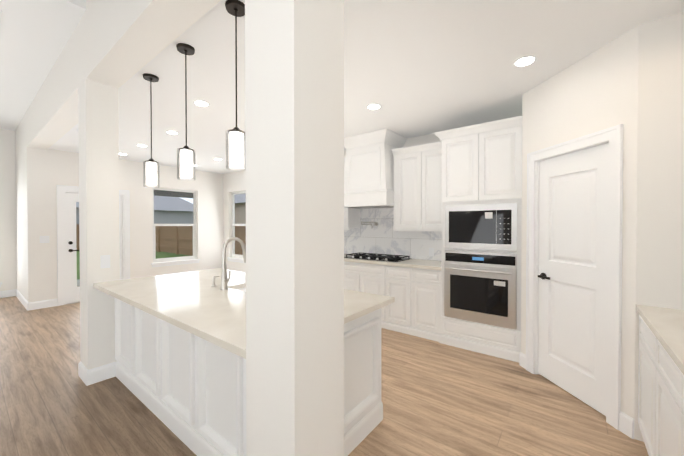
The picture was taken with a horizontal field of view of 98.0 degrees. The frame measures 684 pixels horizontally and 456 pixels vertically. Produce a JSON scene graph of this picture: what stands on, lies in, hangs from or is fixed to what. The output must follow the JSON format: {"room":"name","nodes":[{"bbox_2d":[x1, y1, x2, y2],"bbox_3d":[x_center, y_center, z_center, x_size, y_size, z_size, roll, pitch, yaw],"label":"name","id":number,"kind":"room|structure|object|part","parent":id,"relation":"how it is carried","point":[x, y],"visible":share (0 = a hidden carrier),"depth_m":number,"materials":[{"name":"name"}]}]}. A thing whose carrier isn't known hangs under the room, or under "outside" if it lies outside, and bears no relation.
{"room":"kitchen","nodes":[
{"label":"kitchen","id":0,"kind":"room"},
{"bbox_2d":[0,129,16,290],"bbox_3d":[-8.138,-0.591,3.995,0.150,3.950,5.060,0,1,38],"label":"wall","id":1,"kind":"structure","parent":0,"point":[8,270],"depth_m":5.86,"materials":[{"name":"white paint"}]},
{"bbox_2d":[0,290,14,297],"bbox_3d":[-8.073,1.318,3.965,0.014,0.132,5.060,0,1,38],"label":"baseboard","id":2,"kind":"structure","parent":1,"relation":"attached to","point":[9,293],"depth_m":5.86,"materials":[{"name":"white paint"}]},
{"bbox_2d":[15,115,26,299],"bbox_3d":[-5.919,-0.609,5.626,1.650,3.950,0.240,0,1,38],"label":"wall jog","id":3,"kind":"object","parent":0,"point":[20,173],"visible":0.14,"depth_m":5.43,"materials":[{"name":"white paint"}]},
{"bbox_2d":[15,289,28,310],"bbox_3d":[-5.861,1.303,5.440,1.634,0.132,0.014,0,1,38],"label":"baseboard","id":4,"kind":"structure","parent":3,"relation":"attached to","point":[25,303],"depth_m":5.33,"materials":[{"name":"white paint"}]},
{"bbox_2d":[25,0,220,149],"bbox_3d":[-2.677,-1.939,3.090,6.564,1.235,0.240,0,1,38],"label":"beam","id":5,"kind":"structure","parent":0,"point":[116,43],"depth_m":2.42,"materials":[{"name":"white paint"}]},
{"bbox_2d":[26,146,222,302],"bbox_3d":[-4.161,-0.012,6.425,0.150,2.740,3.650,0,1,38],"label":"wall","id":6,"kind":"structure","parent":0,"point":[48,171],"depth_m":6.09,"materials":[{"name":"white paint"}]},
{"bbox_2d":[29,299,57,309],"bbox_3d":[-5.107,1.306,5.091,0.014,0.132,0.340,0,1,38],"label":"baseboard","id":7,"kind":"structure","parent":6,"relation":"attached to","point":[52,302],"depth_m":5.08,"materials":[{"name":"white paint"}]},
{"bbox_2d":[40,236,48,242],"bbox_3d":[-5.098,0.195,5.094,0.008,0.115,0.115,0,1,38],"label":"switch plate","id":8,"kind":"object","parent":6,"relation":"attached to","point":[44,239],"visible":1,"depth_m":5.09,"materials":[{"name":"white plastic"}]},
{"bbox_2d":[57,185,129,305],"bbox_3d":[-4.666,0.304,5.643,0.018,2.125,1.080,0,1,38],"label":"door frame","id":9,"kind":"structure","parent":6,"relation":"attached to","point":[61,189],"depth_m":5.27,"materials":[{"name":"white paint"}]},
{"bbox_2d":[64,191,124,304],"bbox_3d":[-4.721,0.346,5.686,0.178,2.040,0.910,0,1,38],"label":"patio door","id":10,"kind":"structure","parent":6,"relation":"in","point":[72,289],"depth_m":5.41,"materials":[{"name":"paint"},{"name":"glass"},{"name":"dark bronze"}]},
{"bbox_2d":[151,187,199,266],"bbox_3d":[-3.821,-0.026,6.826,0.165,1.740,1.050,0,1,38],"label":"nook window","id":11,"kind":"structure","parent":6,"relation":"in","point":[164,192],"depth_m":6.85,"materials":[{"name":"white plastic"}]},
{"bbox_2d":[0,286,648,455],"bbox_3d":[-3.103,1.426,2.468,10.300,0.050,8.800,0,1,38],"label":"floor","id":12,"kind":"structure","parent":0,"point":[439,399],"depth_m":2.31,"materials":[{"name":"brown wood"}]},
{"bbox_2d":[78,361,89,385],"bbox_3d":[-2.374,1.332,2.728,0.298,0.132,0.014,0,1,38],"label":"baseboard","id":13,"kind":"structure","parent":12,"relation":"on","point":[83,372],"depth_m":2.70,"materials":[{"name":"white paint"}]},
{"bbox_2d":[78,79,119,369],"bbox_3d":[-2.296,0.039,2.814,0.270,2.715,0.240,0,1,38],"label":"column","id":14,"kind":"structure","parent":12,"relation":"on","point":[98,131],"depth_m":2.72,"materials":[{"name":"white paint"}]},
{"bbox_2d":[101,255,109,267],"bbox_3d":[-2.180,0.310,2.739,0.008,0.115,0.070,0,1,38],"label":"outlet","id":15,"kind":"object","parent":14,"relation":"attached to","point":[105,261],"visible":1,"depth_m":2.74,"materials":[{"name":"white plastic"}]},
{"bbox_2d":[107,362,115,373],"bbox_3d":[-2.230,1.330,2.925,0.284,0.132,0.034,0,1,38],"label":"baseboard","id":16,"kind":"structure","parent":12,"relation":"on","point":[111,366],"depth_m":2.78,"materials":[{"name":"white paint"}]},
{"bbox_2d":[114,285,386,455],"bbox_3d":[-0.919,0.968,2.478,2.323,0.865,1.016,0,1,38],"label":"kitchen island","id":17,"kind":"object","parent":12,"relation":"on","point":[180,355],"depth_m":1.97,"materials":[{"name":"white paint"}]},
{"bbox_2d":[93,273,348,360],"bbox_3d":[-1.097,0.521,2.198,2.380,0.035,0.650,0,1,38],"label":"island countertop","id":18,"kind":"structure","parent":17,"relation":"on","point":[216,314],"depth_m":1.99,"materials":[{"name":"beige stone"}]},
{"bbox_2d":[211,237,245,289],"bbox_3d":[-0.944,0.288,2.535,0.293,0.423,0.261,0,1,38],"label":"faucet","id":19,"kind":"object","parent":18,"relation":"on","point":[224,285],"depth_m":2.44,"materials":[{"name":"silver metal"}]},
{"bbox_2d":[177,269,394,320],"bbox_3d":[-0.727,0.516,2.673,2.380,0.035,0.554,0,1,38],"label":"island countertop","id":20,"kind":"structure","parent":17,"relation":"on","point":[356,303],"depth_m":2.25,"materials":[{"name":"beige stone"}]},
{"bbox_2d":[245,0,343,455],"bbox_3d":[-0.185,0.057,1.194,0.277,2.715,0.275,0,1,38],"label":"column","id":21,"kind":"structure","parent":12,"relation":"on","point":[294,108],"depth_m":1.09,"materials":[{"name":"white paint"}]},
{"bbox_2d":[344,260,383,327],"bbox_3d":[0.440,0.940,4.594,0.855,0.874,0.603,0,1,38],"label":"base cabinet","id":22,"kind":"object","parent":12,"relation":"on","point":[368,278],"depth_m":4.29,"materials":[{"name":"white paint"}]},
{"bbox_2d":[384,264,411,334],"bbox_3d":[0.929,0.944,4.213,0.385,0.874,0.603,0,1,38],"label":"base cabinet","id":23,"kind":"object","parent":12,"relation":"on","point":[397,281],"depth_m":3.97,"materials":[{"name":"white paint"}]},
{"bbox_2d":[344,256,439,271],"bbox_3d":[0.137,0.480,4.808,3.167,0.039,0.628,0,1,38],"label":"countertop","id":24,"kind":"structure","parent":23,"relation":"on","point":[434,264],"depth_m":4.04,"materials":[{"name":"beige stone"}]},
{"bbox_2d":[344,252,411,259],"bbox_3d":[0.522,0.440,4.544,0.940,0.046,0.475,0,1,38],"label":"cooktop","id":25,"kind":"object","parent":24,"relation":"in","point":[351,255],"depth_m":4.52,"materials":[{"name":"black metal"}]},
{"bbox_2d":[412,268,439,342],"bbox_3d":[1.238,0.947,3.973,0.398,0.874,0.603,0,1,38],"label":"base cabinet","id":26,"kind":"object","parent":12,"relation":"on","point":[425,282],"depth_m":3.73,"materials":[{"name":"white paint"}]},
{"bbox_2d":[440,116,521,361],"bbox_3d":[1.709,0.124,3.561,0.840,2.529,0.659,0,1,38],"label":"tall cabinet","id":27,"kind":"object","parent":12,"relation":"on","point":[481,172],"depth_m":3.29,"materials":[{"name":"white paint"}]},
{"bbox_2d":[440,248,515,331],"bbox_3d":[1.659,0.660,3.503,0.750,0.790,0.496,0,1,38],"label":"oven","id":28,"kind":"object","parent":27,"relation":"in","point":[480,287],"depth_m":3.29,"materials":[{"name":"silver metal"}]},
{"bbox_2d":[636,304,683,455],"bbox_3d":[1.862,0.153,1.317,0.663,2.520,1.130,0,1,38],"label":"base cabinet","id":29,"kind":"object","parent":12,"relation":"on","point":[661,383],"visible":1,"depth_m":1.51,"materials":[{"name":"white paint"}]},
{"bbox_2d":[0,0,683,173],"bbox_3d":[-3.091,-1.994,2.365,10.100,1.310,8.710,0,1,38],"label":"ceiling","id":30,"kind":"structure","parent":0,"point":[414,68],"depth_m":2.61,"materials":[{"name":"white paint"}]},
{"bbox_2d":[143,73,159,187],"bbox_3d":[-1.695,-0.853,2.641,0.124,0.974,0.124,0,1,38],"label":"pendant light","id":31,"kind":"object","parent":30,"relation":"hanging from","point":[150,175],"visible":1,"depth_m":2.62,"materials":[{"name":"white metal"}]},
{"bbox_3d":[-1.695,-0.476,2.645,0.124,0.220,0.124,0,1,38],"label":"glass","id":32,"kind":"part","parent":31,"relation":"part of","materials":[{"name":"white glass"}]},
{"bbox_2d":[165,130,178,133],"bbox_3d":[-2.413,-1.354,4.221,0.169,0.007,0.169,0,1,-1],"label":"recessed light","id":33,"kind":"object","parent":30,"relation":"in","point":[169,132],"depth_m":4.20,"materials":[{"name":"white"}]},
{"bbox_2d":[176,43,195,179],"bbox_3d":[-1.160,-0.849,2.212,0.124,0.974,0.124,0,1,38],"label":"pendant light","id":34,"kind":"object","parent":30,"relation":"hanging from","point":[186,159],"visible":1,"depth_m":2.19,"materials":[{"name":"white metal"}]},
{"bbox_3d":[-1.160,-0.472,2.216,0.124,0.220,0.124,0,1,38],"label":"glass","id":35,"kind":"part","parent":34,"relation":"part of","materials":[{"name":"white glass"}]},
{"bbox_2d":[193,100,209,106],"bbox_3d":[-1.517,-1.343,3.207,0.169,0.007,0.169,0,1,29],"label":"recessed light","id":36,"kind":"object","parent":30,"relation":"in","point":[197,102],"depth_m":3.20,"materials":[{"name":"white"}]},
{"bbox_2d":[225,0,245,170],"bbox_3d":[-0.638,-0.844,1.793,0.124,0.974,0.124,0,1,38],"label":"pendant light","id":37,"kind":"object","parent":30,"relation":"hanging from","point":[236,134],"visible":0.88,"depth_m":1.76,"materials":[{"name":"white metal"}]},
{"bbox_3d":[-0.638,-0.467,1.797,0.124,0.220,0.124,0,1,38],"label":"glass","id":38,"kind":"part","parent":37,"relation":"part of","materials":[{"name":"white glass"}]},
{"bbox_2d":[366,103,380,109],"bbox_3d":[0.353,-1.344,3.298,0.169,0.007,0.169,0,1,-1],"label":"recessed light","id":39,"kind":"object","parent":30,"relation":"in","point":[374,106],"depth_m":3.28,"materials":[{"name":"white"}]},
{"bbox_2d":[513,55,536,66],"bbox_3d":[1.465,-1.334,2.382,0.169,0.007,0.169,0,1,14],"label":"recessed light","id":40,"kind":"object","parent":30,"relation":"in","point":[523,61],"depth_m":2.37,"materials":[{"name":"white"}]},
{"bbox_2d":[223,128,506,271],"bbox_3d":[0.189,0.001,5.258,8.450,2.740,0.150,0,1,38],"label":"wall","id":41,"kind":"structure","parent":0,"point":[234,181],"depth_m":7.46,"materials":[{"name":"white paint"}]},
{"bbox_2d":[227,191,245,262],"bbox_3d":[-2.521,-0.032,7.337,0.870,1.740,0.165,0,1,38],"label":"nook window","id":42,"kind":"structure","parent":41,"relation":"in","point":[236,256],"depth_m":7.55,"materials":[{"name":"white plastic"}]},
{"bbox_2d":[344,208,359,227],"bbox_3d":[0.031,-0.522,5.058,0.446,1.049,0.348,0,1,38],"label":"upper cabinet","id":43,"kind":"object","parent":41,"relation":"attached to","point":[351,215],"depth_m":4.87,"materials":[{"name":"white paint"}]},
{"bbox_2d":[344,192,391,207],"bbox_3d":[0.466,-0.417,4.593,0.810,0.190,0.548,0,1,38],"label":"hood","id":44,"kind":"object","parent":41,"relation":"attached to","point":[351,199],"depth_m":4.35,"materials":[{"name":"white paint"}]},
{"bbox_2d":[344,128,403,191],"bbox_3d":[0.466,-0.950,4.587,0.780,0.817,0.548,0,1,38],"label":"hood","id":45,"kind":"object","parent":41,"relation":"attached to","point":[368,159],"depth_m":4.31,"materials":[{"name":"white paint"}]},
{"bbox_2d":[344,128,406,208],"bbox_3d":[0.452,-0.839,4.553,0.870,1.041,0.621,0,1,38],"label":"hood","id":46,"kind":"object","parent":41,"relation":"attached to","point":[371,159],"depth_m":4.30,"materials":[{"name":"white paint"}]},
{"bbox_2d":[392,148,423,231],"bbox_3d":[1.016,-0.514,4.291,0.422,1.049,0.348,0,1,38],"label":"upper cabinet","id":47,"kind":"object","parent":41,"relation":"attached to","point":[407,167],"depth_m":4.15,"materials":[{"name":"white paint"}]},
{"bbox_2d":[420,148,439,231],"bbox_3d":[1.328,-0.512,4.049,0.369,1.049,0.348,0,1,38],"label":"upper cabinet","id":48,"kind":"object","parent":41,"relation":"attached to","point":[430,206],"depth_m":3.94,"materials":[{"name":"white paint"}]},
{"bbox_2d":[521,25,638,418],"bbox_3d":[1.957,0.030,2.498,0.150,2.740,1.050,0,1,-7],"label":"wall","id":49,"kind":"structure","parent":0,"point":[595,91],"depth_m":2.17,"materials":[{"name":"white paint"}]},
{"bbox_2d":[534,141,608,415],"bbox_3d":[1.944,0.378,2.494,0.178,2.045,0.720,0,1,-7],"label":"pantry door","id":50,"kind":"structure","parent":49,"relation":"in","point":[571,254],"depth_m":2.46,"materials":[{"name":"white paint"}]},
{"bbox_2d":[526,124,622,429],"bbox_3d":[1.872,0.341,2.485,0.021,2.118,0.866,0,1,-7],"label":"door frame","id":51,"kind":"structure","parent":49,"relation":"attached to","point":[613,136],"depth_m":2.12,"materials":[{"name":"white paint"}]},
{"bbox_2d":[634,12,683,441],"bbox_3d":[2.316,0.038,1.776,0.816,2.740,0.150,0,1,38],"label":"wall","id":52,"kind":"structure","parent":0,"point":[660,216],"depth_m":1.90,"materials":[{"name":"white paint"}]},
{"label":"outside","id":53,"kind":"structure","parent":0,"visible":0},
{"bbox_2d":[77,251,190,279],"bbox_3d":[-11.789,1.506,8.974,110.000,0.050,120.000,0,1,38],"label":"lawn","id":54,"kind":"structure","parent":53,"point":[163,254],"depth_m":14.79,"materials":[{"name":"green plant"}]},
{"bbox_2d":[76,224,79,249],"bbox_3d":[-25.901,0.712,5.564,0.130,1.610,37.300,0,1,38],"label":"fence","id":55,"kind":"object","parent":54,"relation":"on","point":[77,236],"depth_m":18.14,"materials":[{"name":"brown wood"}]},
{"bbox_2d":[76,196,192,223],"bbox_3d":[-20.535,-2.080,26.194,11.800,6.750,12.300,0,1,38],"label":"house","id":56,"kind":"structure","parent":54,"relation":"on","point":[176,203],"depth_m":25.37,"materials":[{"name":"grey"}]},
{"bbox_2d":[155,226,245,255],"bbox_3d":[-0.198,0.674,9.133,36.090,1.610,0.130,0,1,38],"label":"fence","id":57,"kind":"object","parent":54,"relation":"on","point":[179,239],"depth_m":15.67,"materials":[{"name":"brown wood"}]},
{"bbox_2d":[235,193,245,223],"bbox_3d":[0.732,-1.897,18.518,18.800,6.550,10.300,0,1,38],"label":"house","id":58,"kind":"structure","parent":54,"relation":"on","point":[240,203],"depth_m":17.81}
]}

